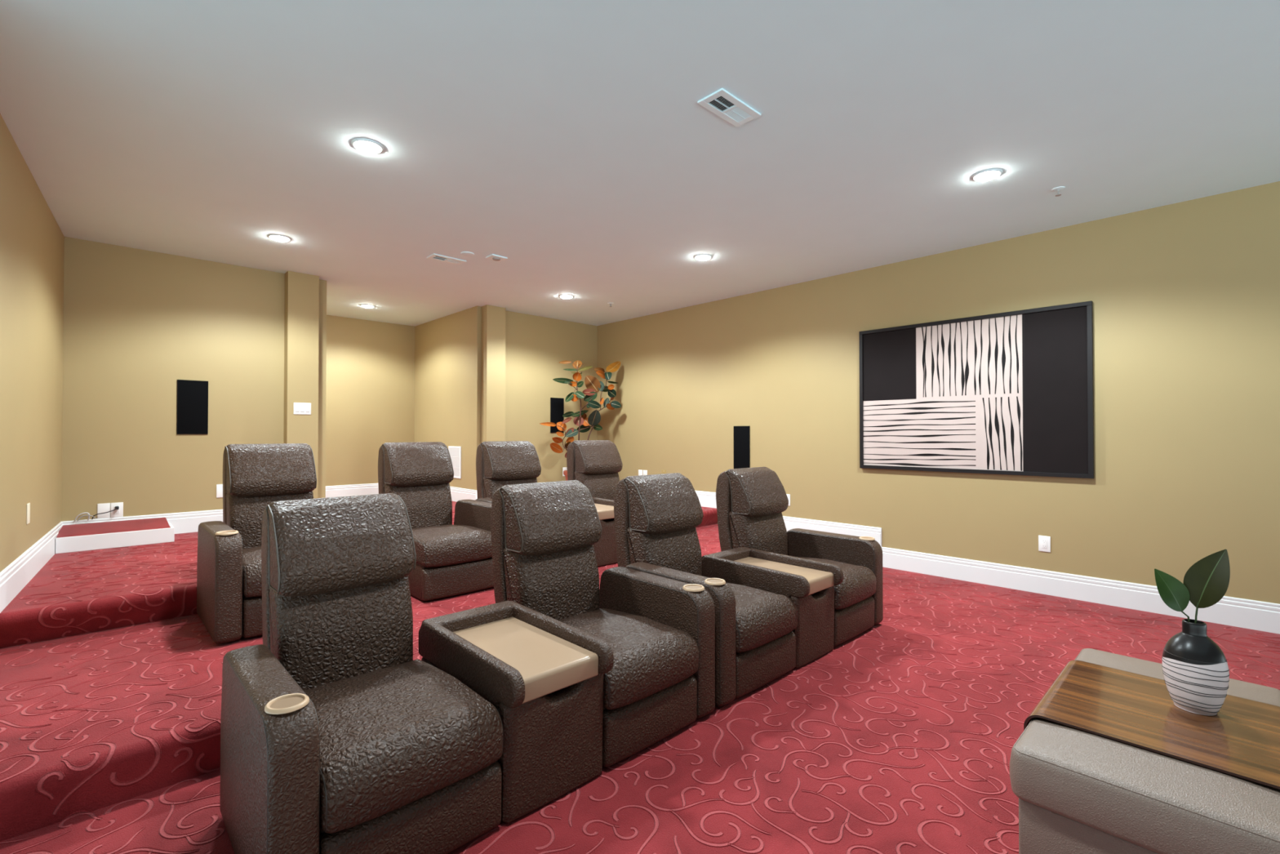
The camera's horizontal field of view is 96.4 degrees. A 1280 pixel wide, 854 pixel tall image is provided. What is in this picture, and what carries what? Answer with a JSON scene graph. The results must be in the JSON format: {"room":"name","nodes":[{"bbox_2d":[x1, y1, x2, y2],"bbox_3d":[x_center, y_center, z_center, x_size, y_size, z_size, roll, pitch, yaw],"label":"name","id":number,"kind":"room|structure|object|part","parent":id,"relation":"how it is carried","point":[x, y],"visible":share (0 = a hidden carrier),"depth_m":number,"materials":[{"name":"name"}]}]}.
{"room":"home theater","nodes":[
{"label":"home theater","id":0,"kind":"room"},
{"bbox_2d":[0,113,64,572],"bbox_3d":[-3.474,-0.111,3.126,0.128,2.810,3.537,1,-1,-40],"label":"wall","id":1,"kind":"structure","parent":0,"point":[32,241],"depth_m":3.30,"materials":[{"name":"paint"}]},
{"bbox_2d":[26,502,30,524],"bbox_3d":[-3.582,0.507,3.349,0.007,0.118,0.075,1,-1,-40],"label":"wall plate","id":2,"kind":"object","parent":1,"relation":"attached to","point":[28,505],"visible":1,"depth_m":3.33,"materials":[{"name":"beige plastic"}]},
{"bbox_2d":[0,521,62,613],"bbox_3d":[-3.386,0.894,3.116,0.017,0.356,3.409,1,-1,-40],"label":"baseboard","id":3,"kind":"structure","parent":1,"relation":"attached to","point":[21,571],"depth_m":3.25,"materials":[{"name":"white wood"}]},
{"bbox_2d":[61,236,326,521],"bbox_3d":[-3.860,-0.090,5.042,1.975,2.810,0.280,1,-1,-44],"label":"wall","id":4,"kind":"structure","parent":0,"point":[137,322],"depth_m":4.89,"materials":[{"name":"paint"}]},
{"bbox_2d":[97,502,110,518],"bbox_3d":[-4.304,0.672,4.590,0.075,0.118,0.007,1,-1,-44],"label":"wall plate","id":5,"kind":"object","parent":4,"relation":"attached to","point":[101,508],"visible":1,"depth_m":4.59,"materials":[{"name":"white plastic"}]},
{"bbox_2d":[91,506,119,519],"bbox_3d":[-4.273,0.686,4.572,0.158,0.090,0.059,1,-1,-44],"label":"power cord","id":6,"kind":"object","parent":4,"relation":"hanging from","point":[116,507],"visible":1,"depth_m":4.57,"materials":[{"name":"black plastic"}]},
{"bbox_2d":[110,502,123,517],"bbox_3d":[-4.247,0.673,4.643,0.075,0.118,0.009,1,-1,-44],"label":"wall outlet","id":7,"kind":"object","parent":4,"relation":"attached to","point":[117,513],"visible":1,"depth_m":4.64,"materials":[{"name":"white plastic"}]},
{"bbox_2d":[114,505,119,514],"bbox_3d":[-4.245,0.673,4.641,0.033,0.068,0.004,1,-1,-44],"label":"receptacle","id":8,"kind":"object","parent":7,"relation":"attached to","point":[117,511],"depth_m":4.64,"materials":[{"name":"grey plastic"}]},
{"bbox_2d":[62,509,222,533],"bbox_3d":[-3.805,0.827,5.073,1.872,0.178,0.297,1,-1,-44],"label":"baseboard","id":9,"kind":"structure","parent":4,"relation":"attached to","point":[184,522],"depth_m":4.92,"materials":[{"name":"white wood"}]},
{"bbox_2d":[73,512,96,521],"bbox_3d":[-4.361,0.705,4.495,0.129,0.069,0.033,0,-1,-38],"label":"cable bundle","id":10,"kind":"object","parent":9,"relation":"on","point":[88,513],"visible":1,"depth_m":4.48,"materials":[{"name":"grey plastic"}]},
{"bbox_2d":[176,379,208,434],"bbox_3d":[-3.899,-0.172,4.985,0.215,0.470,0.010,1,-1,-44],"label":"wall speaker","id":11,"kind":"object","parent":4,"relation":"attached to","point":[192,395],"visible":1,"depth_m":4.98,"materials":[{"name":"black fabric"}]},
{"bbox_2d":[216,484,222,497],"bbox_3d":[-3.748,0.572,5.123,0.075,0.118,0.007,1,-1,-44],"label":"wall plate","id":12,"kind":"object","parent":4,"relation":"attached to","point":[219,486],"visible":0.69,"depth_m":5.11,"materials":[{"name":"white plastic"}]},
{"bbox_2d":[293,402,311,414],"bbox_3d":[-3.221,-0.175,5.456,0.146,0.110,0.010,1,-1,-44],"label":"light switch","id":13,"kind":"object","parent":4,"relation":"attached to","point":[302,408],"visible":1,"depth_m":5.45,"materials":[{"name":"white plastic"}]},
{"bbox_2d":[325,315,414,485],"bbox_3d":[-4.359,-0.067,7.169,3.270,2.810,0.120,1,-1,-44],"label":"wall","id":14,"kind":"structure","parent":0,"point":[370,381],"depth_m":7.71,"materials":[{"name":"paint"}]},
{"bbox_2d":[325,483,378,497],"bbox_3d":[-4.311,0.849,7.109,3.030,0.178,0.017,1,-1,-44],"label":"baseboard","id":15,"kind":"structure","parent":14,"relation":"attached to","point":[369,488],"depth_m":7.57,"materials":[{"name":"white wood"}]},
{"bbox_2d":[414,307,471,488],"bbox_3d":[-2.640,-0.061,7.652,0.120,2.810,1.800,1,-1,-44],"label":"wall","id":16,"kind":"structure","parent":0,"point":[442,345],"depth_m":7.45,"materials":[{"name":"paint"}]},
{"bbox_2d":[448,445,461,478],"bbox_3d":[-2.348,0.444,7.248,0.010,0.400,0.340,1,-1,-44],"label":"air vent","id":17,"kind":"object","parent":16,"relation":"in","point":[455,452],"visible":0.74,"depth_m":7.21,"materials":[{"name":"grey plastic"}]},
{"bbox_2d":[470,304,597,489],"bbox_3d":[-1.246,-0.062,7.545,1.985,2.810,0.285,1,-1,-44],"label":"wall","id":18,"kind":"structure","parent":0,"point":[516,357],"depth_m":7.32,"materials":[{"name":"paint"}]},
{"bbox_2d":[550,397,564,432],"bbox_3d":[-1.109,-0.156,7.660,0.215,0.467,0.010,1,-1,-44],"label":"wall speaker","id":19,"kind":"object","parent":18,"relation":"attached to","point":[557,404],"visible":0.94,"depth_m":7.65,"materials":[{"name":"black fabric"}]},
{"bbox_2d":[562,466,567,475],"bbox_3d":[-1.014,0.605,7.744,0.075,0.118,0.009,1,-1,-44],"label":"wall outlet","id":20,"kind":"object","parent":18,"relation":"attached to","point":[563,468],"visible":0.52,"depth_m":7.73,"materials":[{"name":"white plastic"}]},
{"bbox_2d":[0,0,1279,326],"bbox_3d":[-0.429,-1.540,3.644,6.228,0.100,10.670,1,-1,-44],"label":"ceiling","id":21,"kind":"structure","parent":0,"point":[571,142],"depth_m":2.87,"materials":[{"name":"paint"}]},
{"bbox_2d":[267,234,291,241],"bbox_3d":[-2.817,-1.469,4.471,0.160,0.024,0.160,1,-1,-44],"label":"recessed light","id":22,"kind":"object","parent":21,"relation":"in","point":[278,237],"visible":1,"depth_m":4.44,"materials":[{"name":"white glass"}]},
{"bbox_2d":[360,304,374,307],"bbox_3d":[-3.269,-1.443,6.864,0.160,0.024,0.160,1,-1,-44],"label":"recessed light","id":23,"kind":"object","parent":21,"relation":"in","point":[362,305],"visible":1,"depth_m":6.83,"materials":[{"name":"white glass"}]},
{"bbox_2d":[351,137,384,154],"bbox_3d":[-1.450,-1.485,3.046,0.160,0.024,0.160,1,-1,-44],"label":"recessed light","id":24,"kind":"object","parent":21,"relation":"in","point":[365,145],"visible":1,"depth_m":3.02,"materials":[{"name":"white glass"}]},
{"bbox_2d":[426,253,466,265],"bbox_3d":[-1.697,-1.471,5.022,0.300,0.009,0.145,1,-1,-44],"label":"ceiling vent","id":25,"kind":"object","parent":21,"relation":"in","point":[433,256],"visible":1,"depth_m":5.01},
{"bbox_2d":[461,251,474,256],"bbox_3d":[-1.468,-1.472,4.871,0.110,0.008,0.110,1,-1,-44],"label":"cover plate","id":26,"kind":"object","parent":21,"relation":"attached to","point":[464,253],"visible":1,"depth_m":4.87,"materials":[{"name":"paint"}]},
{"bbox_2d":[485,253,507,262],"bbox_3d":[-1.247,-1.462,4.972,0.150,0.027,0.120,1,-1,-44],"label":"ceiling detector","id":27,"kind":"object","parent":21,"relation":"attached to","point":[495,257],"visible":1,"depth_m":4.95,"materials":[{"name":"grey plastic"}]},
{"bbox_2d":[559,294,573,298],"bbox_3d":[-0.821,-1.448,6.385,0.160,0.024,0.160,1,-1,-44],"label":"recessed light","id":28,"kind":"object","parent":21,"relation":"in","point":[564,296],"visible":1,"depth_m":6.35,"materials":[{"name":"white glass"}]},
{"bbox_2d":[693,253,711,260],"bbox_3d":[0.546,-1.464,4.959,0.160,0.024,0.160,1,-1,-44],"label":"recessed light","id":29,"kind":"object","parent":21,"relation":"in","point":[701,256],"visible":1,"depth_m":4.92,"materials":[{"name":"white glass"}]},
{"bbox_2d":[697,88,760,127],"bbox_3d":[0.423,-1.496,2.689,0.300,0.009,0.145,1,-1,-44],"label":"ceiling vent","id":30,"kind":"object","parent":21,"relation":"in","point":[722,103],"visible":1,"depth_m":2.68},
{"bbox_2d":[971,168,1003,181],"bbox_3d":[2.054,-1.481,3.386,0.160,0.024,0.160,1,-1,-44],"label":"recessed light","id":31,"kind":"object","parent":21,"relation":"in","point":[989,174],"visible":1,"depth_m":3.36,"materials":[{"name":"white glass"}]},
{"bbox_2d":[1051,186,1065,196],"bbox_3d":[2.618,-1.470,3.580,0.072,0.042,0.072,1,-1,-44],"label":"sprinkler head","id":32,"kind":"object","parent":21,"relation":"attached to","point":[1057,189],"visible":1,"depth_m":3.57},
{"bbox_2d":[0,501,1279,853],"bbox_3d":[-0.439,1.073,3.627,6.048,0.352,10.460,1,-1,-44],"label":"floor","id":33,"kind":"structure","parent":0,"point":[900,737],"depth_m":2.23,"materials":[{"name":"red carpet"}]},
{"bbox_2d":[55,517,174,553],"bbox_3d":[-4.082,0.833,4.465,0.659,0.150,0.450,1,-1,-44],"label":"box","id":34,"kind":"object","parent":33,"relation":"on","point":[116,534],"visible":0.91,"depth_m":4.35,"materials":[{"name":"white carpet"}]},
{"bbox_2d":[196,443,316,644],"bbox_3d":[-2.126,0.585,3.276,0.627,0.966,0.915,1,-1,-44],"label":"recliner","id":35,"kind":"object","parent":33,"relation":"on","point":[255,476],"visible":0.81,"depth_m":3.21,"materials":[{"name":"brown leather"}]},
{"bbox_3d":[-2.246,0.796,3.036,0.124,0.533,0.685,1,-1,-44],"label":"armrest","id":36,"kind":"part","parent":35,"relation":"part of","materials":[{"name":"brown leather"}]},
{"bbox_3d":[-2.070,0.953,3.307,0.486,0.231,0.735,1,-1,-44],"label":"frame","id":37,"kind":"part","parent":35,"relation":"part of","materials":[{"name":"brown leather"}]},
{"bbox_3d":[-1.988,0.767,3.224,0.498,0.191,0.652,1,-1,-44],"label":"seat","id":38,"kind":"part","parent":35,"relation":"part of","materials":[{"name":"brown leather"}]},
{"bbox_3d":[-2.253,0.580,3.502,0.442,0.429,0.212,1,-1,-44],"label":"backrest","id":39,"kind":"part","parent":35,"relation":"part of","materials":[{"name":"brown leather"}]},
{"bbox_2d":[219,493,503,853],"bbox_3d":[-0.936,0.741,1.836,0.627,0.966,0.915,1,-1,-44],"label":"recliner","id":40,"kind":"object","parent":33,"relation":"on","point":[334,740],"visible":1,"depth_m":1.66,"materials":[{"name":"brown leather"}]},
{"bbox_3d":[-1.056,0.952,1.596,0.124,0.533,0.685,1,-1,-44],"label":"armrest","id":41,"kind":"part","parent":40,"relation":"part of","materials":[{"name":"brown leather"}]},
{"bbox_3d":[-0.880,1.109,1.867,0.486,0.231,0.735,1,-1,-44],"label":"frame","id":42,"kind":"part","parent":40,"relation":"part of","materials":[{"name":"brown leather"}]},
{"bbox_3d":[-1.063,0.736,2.061,0.442,0.429,0.212,1,-1,-44],"label":"backrest","id":43,"kind":"part","parent":40,"relation":"part of","materials":[{"name":"brown leather"}]},
{"bbox_3d":[-0.798,0.923,1.783,0.498,0.191,0.652,1,-1,-44],"label":"seat","id":44,"kind":"part","parent":40,"relation":"part of","materials":[{"name":"brown leather"}]},
{"bbox_2d":[377,441,493,600],"bbox_3d":[-1.375,0.593,3.996,0.627,0.966,0.915,1,-1,-44],"label":"recliner","id":45,"kind":"object","parent":33,"relation":"on","point":[455,559],"visible":0.73,"depth_m":3.96,"materials":[{"name":"brown leather"}]},
{"bbox_3d":[-1.595,0.587,4.133,0.442,0.429,0.212,1,-1,-44],"label":"backrest","id":46,"kind":"part","parent":45,"relation":"part of","materials":[{"name":"brown leather"}]},
{"bbox_3d":[-1.412,0.960,3.939,0.486,0.231,0.735,1,-1,-44],"label":"frame","id":47,"kind":"part","parent":45,"relation":"part of","materials":[{"name":"brown leather"}]},
{"bbox_3d":[-1.330,0.774,3.855,0.498,0.191,0.652,1,-1,-44],"label":"seat","id":48,"kind":"part","parent":45,"relation":"part of","materials":[{"name":"brown leather"}]},
{"bbox_3d":[-1.132,0.807,4.105,0.124,0.533,0.685,1,-1,-44],"label":"armrest","id":49,"kind":"part","parent":45,"relation":"part of","materials":[{"name":"brown leather"}]},
{"bbox_2d":[475,440,541,502],"bbox_3d":[-0.913,0.597,4.439,0.627,0.966,0.915,1,-1,-44],"label":"recliner","id":50,"kind":"object","parent":33,"relation":"on","point":[499,464],"visible":0.34,"depth_m":4.59,"materials":[{"name":"brown leather"}]},
{"bbox_3d":[-1.034,0.808,4.199,0.124,0.533,0.685,1,-1,-44],"label":"armrest","id":51,"kind":"part","parent":50,"relation":"part of","materials":[{"name":"brown leather"}]},
{"bbox_3d":[-1.040,0.592,4.665,0.442,0.429,0.212,1,-1,-44],"label":"backrest","id":52,"kind":"part","parent":50,"relation":"part of","materials":[{"name":"brown leather"}]},
{"bbox_2d":[418,600,613,822],"bbox_3d":[-0.476,0.985,2.106,0.400,0.484,0.712,1,-1,-44],"label":"console","id":53,"kind":"object","parent":33,"relation":"on","point":[543,674],"visible":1,"depth_m":1.93,"materials":[{"name":"brown leather"}]},
{"bbox_2d":[453,617,598,703],"bbox_3d":[-0.452,0.827,2.082,0.313,0.076,0.566,1,-1,-44],"label":"tray","id":54,"kind":"object","parent":53,"relation":"on","point":[548,660],"depth_m":2.01,"materials":[{"name":"beige paint"}]},
{"bbox_3d":[-0.281,1.038,1.902,0.400,0.374,0.056,1,-1,-44],"label":"panel","id":55,"kind":"part","parent":53,"relation":"part of","materials":[{"name":"brown leather"}]},
{"bbox_2d":[540,360,621,480],"bbox_3d":[-0.761,0.027,7.210,1.332,1.820,0.500,1,-1,-44],"label":"rubber plant","id":56,"kind":"object","parent":33,"relation":"on","point":[593,384],"visible":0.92,"depth_m":7.24,"materials":[{"name":"orange plant"}]},
{"bbox_3d":[-0.912,0.284,7.046,0.265,0.615,0.049,1,-1,-44],"label":"stem","id":57,"kind":"part","parent":56,"relation":"part of","materials":[{"name":"brown plant"}]},
{"bbox_3d":[-0.718,0.745,7.243,0.500,0.385,0.500,1,-1,-44],"label":"pot","id":58,"kind":"part","parent":56,"relation":"part of","materials":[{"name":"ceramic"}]},
{"bbox_3d":[-0.770,-0.072,7.189,0.074,1.328,0.053,1,-1,-44],"label":"stem","id":59,"kind":"part","parent":56,"relation":"part of","materials":[{"name":"brown plant"}]},
{"bbox_3d":[-0.543,0.102,7.403,0.440,0.986,0.051,1,-1,-44],"label":"stem","id":60,"kind":"part","parent":56,"relation":"part of","materials":[{"name":"brown plant"}]},
{"bbox_2d":[566,440,622,500],"bbox_3d":[-0.162,0.605,5.159,0.627,0.966,0.915,1,-1,-44],"label":"recliner","id":61,"kind":"object","parent":33,"relation":"on","point":[595,464],"visible":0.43,"depth_m":5.22,"materials":[{"name":"brown leather"}]},
{"bbox_3d":[-0.382,0.599,5.296,0.442,0.429,0.212,1,-1,-44],"label":"backrest","id":62,"kind":"part","parent":61,"relation":"part of","materials":[{"name":"brown leather"}]},
{"bbox_2d":[490,480,715,767],"bbox_3d":[-0.185,0.749,2.556,0.627,0.966,0.915,1,-1,-44],"label":"recliner","id":63,"kind":"object","parent":33,"relation":"on","point":[660,631],"visible":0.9,"depth_m":2.51,"materials":[{"name":"brown leather"}]},
{"bbox_3d":[-0.405,0.743,2.692,0.442,0.429,0.212,1,-1,-44],"label":"backrest","id":64,"kind":"part","parent":63,"relation":"part of","materials":[{"name":"brown leather"}]},
{"bbox_3d":[-0.140,0.930,2.415,0.498,0.191,0.652,1,-1,-44],"label":"seat","id":65,"kind":"part","parent":63,"relation":"part of","materials":[{"name":"brown leather"}]},
{"bbox_3d":[0.058,0.964,2.664,0.124,0.533,0.685,1,-1,-44],"label":"armrest","id":66,"kind":"part","parent":63,"relation":"part of","materials":[{"name":"brown leather"}]},
{"bbox_2d":[591,497,617,566],"bbox_3d":[-0.454,0.842,4.709,0.400,0.484,0.712,1,-1,-44],"label":"console","id":67,"kind":"object","parent":33,"relation":"on","point":[605,548],"visible":0.12,"depth_m":4.48,"materials":[{"name":"brown leather"}]},
{"bbox_2d":[594,502,614,519],"bbox_3d":[-0.429,0.683,4.686,0.313,0.076,0.566,1,-1,-44],"label":"tray","id":68,"kind":"object","parent":67,"relation":"on","point":[605,510],"depth_m":4.50,"materials":[{"name":"beige paint"}]},
{"bbox_3d":[-0.259,0.894,4.505,0.400,0.374,0.056,1,-1,-44],"label":"panel","id":69,"kind":"part","parent":67,"relation":"part of","materials":[{"name":"brown leather"}]},
{"bbox_2d":[613,472,797,706],"bbox_3d":[0.277,0.754,2.998,0.627,0.966,0.915,1,-1,-44],"label":"recliner","id":70,"kind":"object","parent":33,"relation":"on","point":[656,517],"visible":0.75,"depth_m":2.87,"materials":[{"name":"brown leather"}]},
{"bbox_3d":[0.150,0.749,3.224,0.442,0.429,0.212,1,-1,-44],"label":"backrest","id":71,"kind":"part","parent":70,"relation":"part of","materials":[{"name":"brown leather"}]},
{"bbox_3d":[0.156,0.965,2.759,0.124,0.533,0.685,1,-1,-44],"label":"armrest","id":72,"kind":"part","parent":70,"relation":"part of","materials":[{"name":"brown leather"}]},
{"bbox_3d":[0.414,0.936,2.946,0.498,0.191,0.652,1,-1,-44],"label":"seat","id":73,"kind":"part","parent":70,"relation":"part of","materials":[{"name":"brown leather"}]},
{"bbox_2d":[702,546,843,668],"bbox_3d":[0.736,0.998,3.268,0.400,0.484,0.712,1,-1,-44],"label":"console","id":74,"kind":"object","parent":33,"relation":"on","point":[810,584],"visible":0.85,"depth_m":3.11,"materials":[{"name":"brown leather"}]},
{"bbox_2d":[734,556,834,595],"bbox_3d":[0.760,0.840,3.245,0.313,0.076,0.566,1,-1,-44],"label":"tray","id":75,"kind":"object","parent":74,"relation":"on","point":[820,578],"depth_m":3.21,"materials":[{"name":"beige paint"}]},
{"bbox_3d":[0.931,1.051,3.064,0.400,0.374,0.056,1,-1,-44],"label":"panel","id":76,"kind":"part","parent":74,"relation":"part of","materials":[{"name":"brown leather"}]},
{"bbox_2d":[715,466,883,645],"bbox_3d":[1.028,0.761,3.719,0.627,0.966,0.915,1,-1,-44],"label":"recliner","id":77,"kind":"object","parent":33,"relation":"on","point":[750,502],"visible":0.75,"depth_m":3.71,"materials":[{"name":"brown leather"}]},
{"bbox_3d":[0.808,0.755,3.855,0.442,0.429,0.212,1,-1,-44],"label":"backrest","id":78,"kind":"part","parent":77,"relation":"part of","materials":[{"name":"brown leather"}]},
{"bbox_3d":[1.270,0.976,3.827,0.124,0.533,0.685,1,-1,-44],"label":"armrest","id":79,"kind":"part","parent":77,"relation":"part of","materials":[{"name":"brown leather"}]},
{"bbox_3d":[1.072,0.943,3.577,0.498,0.191,0.652,1,-1,-44],"label":"seat","id":80,"kind":"part","parent":77,"relation":"part of","materials":[{"name":"brown leather"}]},
{"bbox_2d":[1009,648,1279,853],"bbox_3d":[1.474,1.014,1.612,1.012,0.416,0.520,1,-1,-44],"label":"ottoman","id":81,"kind":"object","parent":33,"relation":"on","point":[1078,791],"visible":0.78,"depth_m":1.33,"materials":[{"name":"beige leather"}]},
{"bbox_2d":[1023,659,1279,789],"bbox_3d":[1.463,0.839,1.604,0.555,0.085,0.536,1,-1,-44],"label":"tray","id":82,"kind":"object","parent":81,"relation":"on","point":[1242,740],"visible":0.92,"depth_m":1.55,"materials":[{"name":"brown wood"}]},
{"bbox_2d":[1161,618,1230,715],"bbox_3d":[1.571,0.673,1.620,0.138,0.245,0.138,0,-1,-36],"label":"vase","id":83,"kind":"object","parent":82,"relation":"on","point":[1195,668],"visible":1,"depth_m":1.58,"materials":[{"name":"white ceramic"}]},
{"bbox_2d":[1154,568,1190,622],"bbox_3d":[1.527,0.504,1.634,0.082,0.183,0.032,0,-1,29],"label":"leaf sprig","id":84,"kind":"object","parent":83,"relation":"in","point":[1172,592],"visible":0.99,"depth_m":1.64,"materials":[{"name":"green plant"}]},
{"bbox_2d":[1182,549,1230,623],"bbox_3d":[1.582,0.467,1.598,0.048,0.256,0.094,1,-1,-44],"label":"leaf sprig","id":85,"kind":"object","parent":83,"relation":"in","point":[1206,581],"visible":1,"depth_m":1.60,"materials":[{"name":"green plant"}]},
{"bbox_2d":[596,181,1279,604],"bbox_3d":[2.409,-0.089,5.082,0.120,2.810,8.840,1,-1,-44],"label":"wall","id":86,"kind":"structure","parent":0,"point":[1184,295],"depth_m":4.27,"materials":[{"name":"paint"}]},
{"bbox_2d":[638,469,642,475],"bbox_3d":[0.006,0.620,7.488,0.007,0.118,0.075,1,-1,-44],"label":"wall plate","id":87,"kind":"object","parent":86,"relation":"attached to","point":[640,472],"visible":0.5,"depth_m":7.49,"materials":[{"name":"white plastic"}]},
{"bbox_2d":[643,470,647,475],"bbox_3d":[0.066,0.619,7.425,0.008,0.118,0.075,1,-1,-44],"label":"wall plate","id":88,"kind":"object","parent":86,"relation":"attached to","point":[645,472],"visible":0.56,"depth_m":7.42,"materials":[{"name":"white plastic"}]},
{"bbox_2d":[733,426,750,468],"bbox_3d":[1.124,0.229,6.324,0.010,0.480,0.215,1,-1,-44],"label":"wall speaker","id":89,"kind":"object","parent":86,"relation":"attached to","point":[741,433],"visible":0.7,"depth_m":6.32,"materials":[{"name":"black fabric"}]},
{"bbox_2d":[786,493,790,506],"bbox_3d":[1.518,0.753,5.909,0.009,0.118,0.075,1,-1,-44],"label":"wall outlet","id":90,"kind":"object","parent":86,"relation":"attached to","point":[788,495],"visible":0.3,"depth_m":5.89,"materials":[{"name":"white plastic"}]},
{"bbox_2d":[449,486,1279,634],"bbox_3d":[1.053,1.001,5.038,1.882,0.528,10.430,1,-1,-44],"label":"baseboard","id":91,"kind":"structure","parent":86,"relation":"attached to","point":[1260,615],"depth_m":4.29,"materials":[{"name":"white wood"}]},
{"bbox_2d":[858,301,1093,478],"bbox_3d":[2.651,-0.261,4.718,0.036,1.272,1.720,1,-1,-44],"label":"framed picture","id":92,"kind":"object","parent":86,"relation":"attached to","point":[1011,393],"visible":1,"depth_m":4.60},
{"bbox_2d":[1038,535,1050,551],"bbox_3d":[3.049,0.880,4.311,0.009,0.118,0.075,1,-1,-44],"label":"wall outlet","id":93,"kind":"object","parent":86,"relation":"attached to","point":[1044,542],"visible":1,"depth_m":4.31,"materials":[{"name":"white plastic"}]},
{"bbox_2d":[1041,538,1047,548],"bbox_3d":[3.047,0.880,4.309,0.004,0.068,0.033,1,-1,-44],"label":"receptacle","id":94,"kind":"object","parent":93,"relation":"attached to","point":[1044,541],"depth_m":4.31,"materials":[{"name":"grey plastic"}]}
]}

